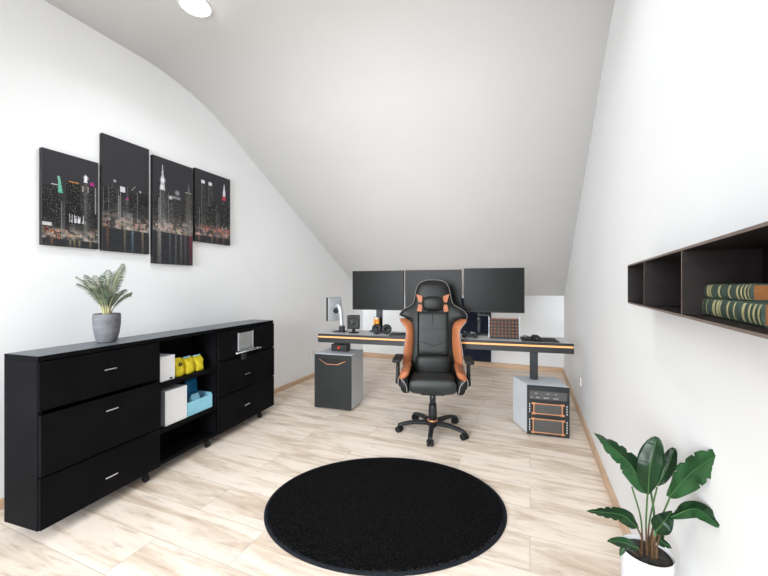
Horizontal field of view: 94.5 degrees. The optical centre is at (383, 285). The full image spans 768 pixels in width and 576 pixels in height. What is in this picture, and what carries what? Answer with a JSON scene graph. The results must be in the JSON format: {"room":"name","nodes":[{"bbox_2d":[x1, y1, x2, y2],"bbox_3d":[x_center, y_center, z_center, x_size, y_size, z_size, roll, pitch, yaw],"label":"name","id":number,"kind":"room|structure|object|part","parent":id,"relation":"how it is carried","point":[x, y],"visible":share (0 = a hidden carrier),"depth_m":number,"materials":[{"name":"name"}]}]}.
{"room":"home office","nodes":[
{"label":"home office","id":0,"kind":"room"},
{"bbox_2d":[0,0,362,498],"bbox_3d":[-2.161,-0.250,2.132,0.120,3.000,9.340,0,0,22],"label":"wall","id":1,"kind":"structure","parent":0,"point":[64,83],"depth_m":2.61,"materials":[{"name":"paint"}]},
{"bbox_2d":[39,147,97,248],"bbox_3d":[-2.017,-0.544,2.284,0.030,0.588,0.304,0,0,22],"label":"print","id":2,"kind":"object","parent":1,"relation":"attached to","point":[68,184],"visible":1,"depth_m":2.26},
{"bbox_2d":[100,133,148,253],"bbox_3d":[-1.889,-0.650,2.596,0.030,0.810,0.327,0,0,22],"label":"print","id":3,"kind":"object","parent":1,"relation":"attached to","point":[124,165],"visible":1,"depth_m":2.57},
{"bbox_2d":[0,373,314,509],"bbox_3d":[-2.099,1.222,2.107,0.016,0.055,9.100,0,0,22],"label":"baseboard","id":4,"kind":"structure","parent":1,"relation":"attached to","point":[281,388],"depth_m":4.36,"materials":[{"name":"brown wood"}]},
{"bbox_2d":[150,154,192,265],"bbox_3d":[-1.748,-0.603,2.938,0.030,0.849,0.356,0,0,22],"label":"print","id":5,"kind":"object","parent":1,"relation":"attached to","point":[171,183],"visible":1,"depth_m":2.90},
{"bbox_2d":[193,168,229,245],"bbox_3d":[-1.597,-0.719,3.306,0.030,0.646,0.396,0,0,22],"label":"print","id":6,"kind":"object","parent":1,"relation":"attached to","point":[211,192],"visible":1,"depth_m":3.27},
{"bbox_2d":[0,356,622,575],"bbox_3d":[-0.626,1.310,1.501,3.440,0.120,9.340,0,0,22],"label":"floor","id":7,"kind":"structure","parent":0,"point":[200,512],"depth_m":2.15,"materials":[{"name":"brown wood"}]},
{"bbox_2d":[4,319,273,531],"bbox_3d":[-1.467,0.795,2.647,0.334,0.910,1.911,0,0,17],"label":"sideboard","id":8,"kind":"object","parent":7,"relation":"on","point":[82,421],"visible":0.99,"depth_m":2.01,"materials":[{"name":"black paint"}]},
{"bbox_3d":[-1.787,0.775,1.756,0.250,0.820,0.020,0,0,17],"label":"panel","id":9,"kind":"part","parent":8,"relation":"part of","materials":[{"name":"black paint"}]},
{"bbox_3d":[-1.675,0.489,2.052,0.228,0.238,0.644,0,0,17],"label":"drawer","id":10,"kind":"part","parent":8,"relation":"part of","materials":[{"name":"black paint"}]},
{"bbox_3d":[-1.671,1.057,2.050,0.236,0.250,0.644,0,0,17],"label":"drawer","id":11,"kind":"part","parent":8,"relation":"part of","materials":[{"name":"black paint"}]},
{"bbox_3d":[-1.670,0.776,2.050,0.240,0.296,0.644,0,0,17],"label":"drawer","id":12,"kind":"part","parent":8,"relation":"part of","materials":[{"name":"black paint"}]},
{"bbox_2d":[75,263,131,342],"bbox_3d":[-1.695,0.097,2.150,0.279,0.484,0.268,0,0,22],"label":"potted palm","id":13,"kind":"object","parent":8,"relation":"on","point":[106,325],"visible":1,"depth_m":2.13,"materials":[{"name":"green plant"}]},
{"bbox_2d":[92,313,120,342],"bbox_3d":[-1.691,0.253,2.166,0.141,0.172,0.141,0,0,22],"label":"pot","id":14,"kind":"object","parent":13,"relation":"on","point":[106,326],"depth_m":2.12,"materials":[{"name":"grey stone"}]},
{"bbox_3d":[-1.505,0.352,2.659,0.254,0.025,1.911,0,0,17],"label":"panel","id":15,"kind":"part","parent":8,"relation":"part of","materials":[{"name":"black paint"}]},
{"bbox_2d":[160,353,174,381],"bbox_3d":[-1.546,0.559,2.440,0.166,0.168,0.115,0,0,17],"label":"storage box","id":16,"kind":"object","parent":8,"relation":"on","point":[167,361],"visible":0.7,"depth_m":2.42,"materials":[{"name":"white plastic"}]},
{"bbox_2d":[161,384,186,426],"bbox_3d":[-1.542,0.831,2.504,0.200,0.235,0.178,0,0,17],"label":"file box","id":17,"kind":"object","parent":8,"relation":"on","point":[174,396],"visible":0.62,"depth_m":2.46,"materials":[{"name":"white cardboard"}]},
{"bbox_3d":[-1.622,0.765,2.695,0.010,0.800,1.871,0,0,17],"label":"panel","id":18,"kind":"part","parent":8,"relation":"part of","materials":[{"name":"black paint"}]},
{"bbox_2d":[175,357,183,376],"bbox_3d":[-1.499,0.581,2.553,0.105,0.126,0.086,0,0,17],"label":"packet","id":19,"kind":"object","parent":8,"relation":"on","point":[179,369],"visible":0.63,"depth_m":2.53,"materials":[{"name":"yellow plastic"}]},
{"bbox_2d":[181,356,193,373],"bbox_3d":[-1.472,0.583,2.640,0.104,0.122,0.084,0,0,17],"label":"packet","id":20,"kind":"object","parent":8,"relation":"on","point":[188,365],"visible":0.76,"depth_m":2.61,"materials":[{"name":"yellow plastic"}]},
{"bbox_2d":[160,406,214,433],"bbox_3d":[-1.519,0.965,2.610,0.237,0.030,0.490,0,0,17],"label":"shelf","id":21,"kind":"object","parent":8,"relation":"attached to","point":[163,429],"depth_m":2.54,"materials":[{"name":"black paint"}]},
{"bbox_2d":[161,367,214,387],"bbox_3d":[-1.519,0.660,2.610,0.237,0.030,0.490,0,0,17],"label":"shelf","id":22,"kind":"object","parent":8,"relation":"attached to","point":[206,370],"depth_m":2.58,"materials":[{"name":"black paint"}]},
{"bbox_3d":[-1.508,1.175,2.660,0.248,0.020,1.871,0,0,17],"label":"panel","id":23,"kind":"part","parent":8,"relation":"part of","materials":[{"name":"black paint"}]},
{"bbox_2d":[191,354,202,370],"bbox_3d":[-1.445,0.585,2.726,0.106,0.118,0.084,0,0,17],"label":"packet","id":24,"kind":"object","parent":8,"relation":"on","point":[197,359],"visible":0.77,"depth_m":2.70,"materials":[{"name":"yellow plastic"}]},
{"bbox_2d":[187,390,211,416],"bbox_3d":[-1.492,0.878,2.712,0.220,0.140,0.240,0,0,17],"label":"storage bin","id":25,"kind":"object","parent":8,"relation":"on","point":[204,402],"visible":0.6,"depth_m":2.69,"materials":[{"name":"blue plastic"}]},
{"bbox_2d":[184,377,197,402],"bbox_3d":[-1.508,0.829,2.756,0.073,0.225,0.129,0,0,17],"label":"packet","id":26,"kind":"object","parent":25,"relation":"in","point":[192,387],"visible":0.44,"depth_m":2.75,"materials":[{"name":"blue plastic"}]},
{"bbox_2d":[188,392,199,401],"bbox_3d":[-1.440,0.879,2.688,0.075,0.125,0.091,0,0,17],"label":"packet","id":27,"kind":"object","parent":25,"relation":"in","point":[194,396],"visible":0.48,"depth_m":2.68,"materials":[{"name":"plastic"}]},
{"bbox_3d":[-1.315,1.038,3.207,0.234,0.288,0.745,0,0,17],"label":"drawer","id":28,"kind":"part","parent":8,"relation":"part of","materials":[{"name":"black paint"}]},
{"bbox_3d":[-1.314,0.747,3.207,0.236,0.274,0.745,0,0,17],"label":"drawer","id":29,"kind":"part","parent":8,"relation":"part of","materials":[{"name":"black paint"}]},
{"bbox_3d":[-1.315,0.485,3.207,0.234,0.230,0.745,0,0,17],"label":"drawer","id":30,"kind":"part","parent":8,"relation":"part of","materials":[{"name":"black paint"}]},
{"bbox_3d":[-1.194,0.556,3.084,0.070,0.021,0.326,0,0,17],"label":"rail","id":31,"kind":"part","parent":8,"relation":"part of","materials":[{"name":"silver metal"}]},
{"bbox_3d":[-1.204,0.477,3.108,0.036,0.154,0.197,0,0,17],"label":"plate","id":32,"kind":"part","parent":8,"relation":"part of","materials":[{"name":"metal"}]},
{"bbox_2d":[315,348,362,410],"bbox_3d":[-0.470,0.971,3.749,0.403,0.558,0.368,0,0,16],"label":"drawer pedestal","id":33,"kind":"object","parent":7,"relation":"on","point":[338,374],"visible":0.99,"depth_m":3.59,"materials":[{"name":"grey wood"}]},
{"bbox_2d":[264,457,506,575],"bbox_3d":[0.008,1.241,2.045,1.376,0.016,1.067,0,0,0],"label":"round rug","id":34,"kind":"object","parent":7,"relation":"on","point":[378,513],"visible":1,"depth_m":1.90,"materials":[{"name":"black carpet"}]},
{"bbox_2d":[392,280,474,446],"bbox_3d":[0.418,0.595,3.048,0.668,1.309,0.626,0,0,8],"label":"gaming chair","id":35,"kind":"object","parent":7,"relation":"on","point":[432,358],"visible":1,"depth_m":3.17,"materials":[{"name":"black leather"}]},
{"bbox_3d":[0.205,0.763,3.059,0.215,0.246,0.080,0,0,8],"label":"armrest","id":36,"kind":"part","parent":35,"relation":"part of","materials":[{"name":"black plastic"}]},
{"bbox_2d":[415,354,449,372],"bbox_3d":[0.430,0.691,3.131,0.306,0.175,0.130,0,0,8],"label":"lumbar pillow","id":37,"kind":"object","parent":35,"relation":"on","point":[429,363],"depth_m":3.07,"materials":[{"name":"black leather"}]},
{"bbox_3d":[0.414,0.801,3.018,0.374,0.126,0.465,0,0,8],"label":"seat","id":38,"kind":"part","parent":35,"relation":"part of","materials":[{"name":"grey leather"}]},
{"bbox_2d":[422,296,443,310],"bbox_3d":[0.441,0.161,3.212,0.196,0.134,0.075,0,0,8],"label":"pillow","id":39,"kind":"object","parent":35,"relation":"on","point":[429,303],"depth_m":3.18,"materials":[{"name":"black leather"}]},
{"bbox_3d":[0.441,0.441,3.214,0.257,0.420,0.054,0,0,8],"label":"panel","id":40,"kind":"part","parent":35,"relation":"part of","materials":[{"name":"grey leather"}]},
{"bbox_3d":[0.450,0.380,3.275,0.619,0.879,0.168,0,0,8],"label":"backrest","id":41,"kind":"part","parent":35,"relation":"part of","materials":[{"name":"black leather"}]},
{"bbox_3d":[0.626,0.763,3.001,0.215,0.246,0.080,0,0,8],"label":"armrest","id":42,"kind":"part","parent":35,"relation":"part of","materials":[{"name":"black plastic"}]},
{"bbox_2d":[513,376,569,437],"bbox_3d":[1.356,1.039,3.076,0.374,0.422,0.349,0,0,6],"label":"case","id":43,"kind":"object","parent":7,"relation":"on","point":[541,406],"visible":1,"depth_m":2.95,"materials":[{"name":"metal"}]},
{"bbox_2d":[318,329,573,379],"bbox_3d":[0.522,0.661,3.551,2.404,0.332,0.403,0,0,16],"label":"desk","id":44,"kind":"object","parent":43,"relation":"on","point":[341,341],"visible":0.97,"depth_m":3.28,"materials":[{"name":"grey wood"}]},
{"bbox_2d":[326,297,346,331],"bbox_3d":[-0.503,0.310,3.885,0.224,0.368,0.174,0,0,16],"label":"display","id":45,"kind":"object","parent":44,"relation":"on","point":[334,312],"visible":1,"depth_m":3.84,"materials":[{"name":"silver metal"}]},
{"bbox_3d":[-0.487,0.312,3.840,0.107,0.246,0.052,0,0,16],"label":"stand arm","id":46,"kind":"part","parent":45,"relation":"part of","materials":[{"name":"silver metal"}]},
{"bbox_2d":[347,315,359,332],"bbox_3d":[-0.321,0.401,3.756,0.132,0.186,0.119,0,0,-2],"label":"speaker","id":47,"kind":"object","parent":44,"relation":"on","point":[353,321],"visible":1,"depth_m":3.71},
{"bbox_2d":[374,317,379,323],"bbox_3d":[-0.079,0.410,3.749,0.064,0.168,0.067,0,0,16],"label":"drink can","id":48,"kind":"object","parent":44,"relation":"on","point":[376,319],"visible":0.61,"depth_m":3.73,"materials":[{"name":"orange metal"}]},
{"bbox_2d":[352,270,403,331],"bbox_3d":[-0.058,0.166,3.845,0.570,0.657,0.099,0,0,15],"label":"monitor","id":49,"kind":"object","parent":44,"relation":"on","point":[379,291],"visible":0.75,"depth_m":3.80,"materials":[{"name":"black plastic"}]},
{"bbox_3d":[-0.050,0.263,3.874,0.070,0.437,0.022,0,0,15],"label":"stand post","id":50,"kind":"part","parent":49,"relation":"part of","materials":[{"name":"black plastic"}]},
{"bbox_2d":[372,324,391,333],"bbox_3d":[-0.022,0.441,3.653,0.205,0.104,0.097,0,0,4],"label":"headphones","id":51,"kind":"object","parent":44,"relation":"on","point":[376,328],"visible":1,"depth_m":3.62,"materials":[{"name":"black plastic"}]},
{"bbox_2d":[372,324,381,333],"bbox_3d":[-0.072,0.441,3.646,0.104,0.104,0.038,0,0,21],"label":"ear cup","id":52,"kind":"object","parent":51,"relation":"on","point":[376,328],"depth_m":3.63,"materials":[{"name":"black plastic"}]},
{"bbox_2d":[382,324,391,333],"bbox_3d":[0.027,0.441,3.628,0.104,0.104,0.038,0,0,-5],"label":"ear cup","id":53,"kind":"object","parent":51,"relation":"on","point":[386,329],"depth_m":3.61,"materials":[{"name":"black plastic"}]},
{"bbox_2d":[389,332,405,336],"bbox_3d":[0.245,0.482,3.513,0.380,0.023,0.130,0,0,16],"label":"keyboard","id":54,"kind":"object","parent":44,"relation":"on","point":[392,333],"visible":0.45,"depth_m":3.50,"materials":[{"name":"black plastic"}]},
{"bbox_2d":[405,270,461,308],"bbox_3d":[0.512,0.165,3.682,0.578,0.659,0.099,0,0,16],"label":"monitor","id":55,"kind":"object","parent":44,"relation":"on","point":[453,278],"visible":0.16,"depth_m":3.63,"materials":[{"name":"black plastic"}]},
{"bbox_3d":[0.472,0.549,3.375,2.404,0.068,0.030,0,0,16],"label":"rail","id":56,"kind":"part","parent":44,"relation":"part of","materials":[{"name":"black metal"}]},
{"bbox_2d":[462,331,477,337],"bbox_3d":[0.816,0.466,3.388,0.150,0.053,0.110,0,0,5],"label":"game controller","id":57,"kind":"object","parent":44,"relation":"on","point":[472,334],"visible":1,"depth_m":3.37,"materials":[{"name":"black plastic"}]},
{"bbox_2d":[464,268,524,335],"bbox_3d":[1.084,0.159,3.517,0.568,0.670,0.100,0,0,16],"label":"monitor","id":58,"kind":"object","parent":44,"relation":"on","point":[486,290],"visible":0.91,"depth_m":3.47,"materials":[{"name":"black plastic"}]},
{"bbox_3d":[1.018,0.338,3.568,0.155,0.287,0.020,0,0,16],"label":"stand post","id":59,"kind":"part","parent":58,"relation":"part of","materials":[{"name":"black plastic"}]},
{"bbox_2d":[489,315,519,338],"bbox_3d":[1.128,0.382,3.338,0.278,0.225,0.071,0,0,16],"label":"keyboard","id":60,"kind":"object","parent":44,"relation":"on","point":[502,328],"visible":1,"depth_m":3.32,"materials":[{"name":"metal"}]},
{"bbox_2d":[520,337,559,342],"bbox_3d":[1.421,0.492,3.262,0.310,0.003,0.275,0,0,16],"label":"desk mat","id":61,"kind":"object","parent":44,"relation":"on","point":[528,339],"visible":0.74,"depth_m":3.20,"materials":[{"name":"black fabric"}]},
{"bbox_2d":[522,335,540,339],"bbox_3d":[1.366,0.469,3.277,0.164,0.044,0.093,0,0,40],"label":"computer mouse","id":62,"kind":"object","parent":61,"relation":"on","point":[533,337],"visible":1,"depth_m":3.23,"materials":[{"name":"black plastic"}]},
{"bbox_3d":[1.355,0.908,2.931,0.287,0.070,0.003,0,0,16],"label":"control panel","id":63,"kind":"part","parent":43,"relation":"part of","materials":[{"name":"grey metal"}]},
{"bbox_3d":[1.351,1.160,2.927,0.257,0.128,0.006,0,0,16],"label":"copper frame","id":64,"kind":"part","parent":43,"relation":"part of","materials":[{"name":"metal"}]},
{"bbox_3d":[1.357,1.035,2.941,0.323,0.410,0.018,0,0,16],"label":"frame","id":65,"kind":"part","parent":43,"relation":"part of","materials":[{"name":"metal"}]},
{"bbox_3d":[1.352,1.018,2.927,0.248,0.100,0.006,0,0,16],"label":"copper frame","id":66,"kind":"part","parent":43,"relation":"part of","materials":[{"name":"metal"}]},
{"bbox_2d":[587,433,719,575],"bbox_3d":[0.776,0.840,1.079,0.304,0.820,0.270,0,0,22],"label":"potted plant","id":67,"kind":"object","parent":7,"relation":"on","point":[640,555],"visible":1,"depth_m":1.08,"materials":[{"name":"green plant"}]},
{"bbox_3d":[0.799,0.740,1.114,0.054,0.227,0.016,0,0,-25],"label":"stem","id":68,"kind":"part","parent":67,"relation":"part of","materials":[{"name":"green plant"}]},
{"bbox_3d":[0.801,0.800,1.108,0.040,0.109,0.015,0,0,-41],"label":"stem","id":69,"kind":"part","parent":67,"relation":"part of","materials":[{"name":"brown plant"}]},
{"bbox_3d":[0.817,0.746,1.103,0.011,0.215,0.033,0,0,44],"label":"stem","id":70,"kind":"part","parent":67,"relation":"part of","materials":[{"name":"plant"}]},
{"bbox_3d":[0.828,1.041,1.120,0.145,0.418,0.145,0,0,22],"label":"pot","id":71,"kind":"part","parent":67,"relation":"part of","materials":[{"name":"white ceramic"}]},
{"bbox_3d":[0.843,0.755,1.127,0.029,0.199,0.016,0,0,22],"label":"stem","id":72,"kind":"part","parent":67,"relation":"part of","materials":[{"name":"green plant"}]},
{"bbox_3d":[0.859,0.752,1.136,0.041,0.203,0.049,0,0,22],"label":"stem","id":73,"kind":"part","parent":67,"relation":"part of","materials":[{"name":"green plant"}]},
{"bbox_3d":[0.827,0.800,1.089,0.016,0.111,0.036,0,0,33],"label":"stem","id":74,"kind":"part","parent":67,"relation":"part of","materials":[{"name":"brown plant"}]},
{"bbox_3d":[0.851,0.771,1.081,0.012,0.165,0.050,0,0,-32],"label":"stem","id":75,"kind":"part","parent":67,"relation":"part of","materials":[{"name":"brown plant"}]},
{"bbox_3d":[0.850,0.744,1.091,0.043,0.218,0.034,0,0,22],"label":"stem","id":76,"kind":"part","parent":67,"relation":"part of","materials":[{"name":"green plant"}]},
{"bbox_2d":[45,0,614,295],"bbox_3d":[-0.626,-0.836,1.501,3.440,2.089,9.340,0,0,22],"label":"ceiling","id":77,"kind":"structure","parent":0,"point":[404,135],"depth_m":2.91,"materials":[{"name":"paint"}]},
{"bbox_2d":[177,0,212,17],"bbox_3d":[-1.176,-1.745,2.214,0.196,0.008,0.196,0,0,22],"label":"recessed light","id":78,"kind":"object","parent":77,"relation":"in","point":[196,8],"visible":1,"depth_m":2.22,"materials":[{"name":"white plastic"}]},
{"bbox_2d":[363,294,563,368],"bbox_3d":[1.127,0.697,5.764,3.200,1.107,0.120,0,0,22],"label":"wall","id":79,"kind":"structure","parent":0,"point":[543,316],"depth_m":5.28,"materials":[{"name":"paint"}]},
{"bbox_2d":[363,352,562,372],"bbox_3d":[1.100,1.212,5.701,3.166,0.075,0.018,0,0,22],"label":"baseboard","id":80,"kind":"structure","parent":79,"relation":"attached to","point":[365,354],"depth_m":5.41,"materials":[{"name":"brown wood"}]},
{"bbox_2d":[460,298,490,361],"bbox_3d":[1.327,0.683,5.599,0.698,0.980,0.026,0,0,22],"label":"panel","id":81,"kind":"object","parent":79,"relation":"attached to","point":[470,326],"visible":0.22,"depth_m":5.54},
{"bbox_2d":[564,0,767,575],"bbox_3d":[0.909,-0.250,0.870,0.120,3.000,9.340,0,0,22],"label":"wall","id":82,"kind":"structure","parent":0,"point":[677,158],"depth_m":1.16,"materials":[{"name":"paint"}]},
{"bbox_2d":[563,369,630,534],"bbox_3d":[0.845,1.220,0.896,0.018,0.060,9.100,0,0,22],"label":"baseboard","id":83,"kind":"structure","parent":82,"relation":"attached to","point":[625,530],"depth_m":2.44,"materials":[{"name":"brown wood"}]},
{"bbox_2d":[628,221,767,338],"bbox_3d":[0.700,-0.007,0.772,0.191,0.152,1.416,0,0,22],"label":"wall shelf","id":84,"kind":"object","parent":82,"relation":"attached to","point":[674,282],"visible":0.9,"depth_m":0.77,"materials":[{"name":"brown wood"}]},
{"bbox_3d":[1.013,-0.007,1.406,0.081,0.141,0.005,0,0,22],"label":"panel","id":85,"kind":"part","parent":84,"relation":"part of","materials":[{"name":"brown wood"}]},
{"bbox_2d":[702,298,767,327],"bbox_3d":[0.700,0.044,0.696,0.087,0.037,0.405,0,0,27],"label":"book","id":86,"kind":"object","parent":84,"relation":"on","point":[749,312],"visible":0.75,"depth_m":0.61,"materials":[{"name":"green paper"}]},
{"bbox_2d":[704,283,767,301],"bbox_3d":[0.711,0.011,0.718,0.082,0.029,0.356,0,0,27],"label":"book","id":87,"kind":"object","parent":86,"relation":"on","point":[744,292],"visible":0.7,"depth_m":0.62,"materials":[{"name":"green paper"}]},
{"bbox_3d":[0.785,-0.007,0.737,0.005,0.141,1.416,0,0,22],"label":"panel","id":88,"kind":"part","parent":84,"relation":"part of","materials":[{"name":"brown wood"}]}
]}

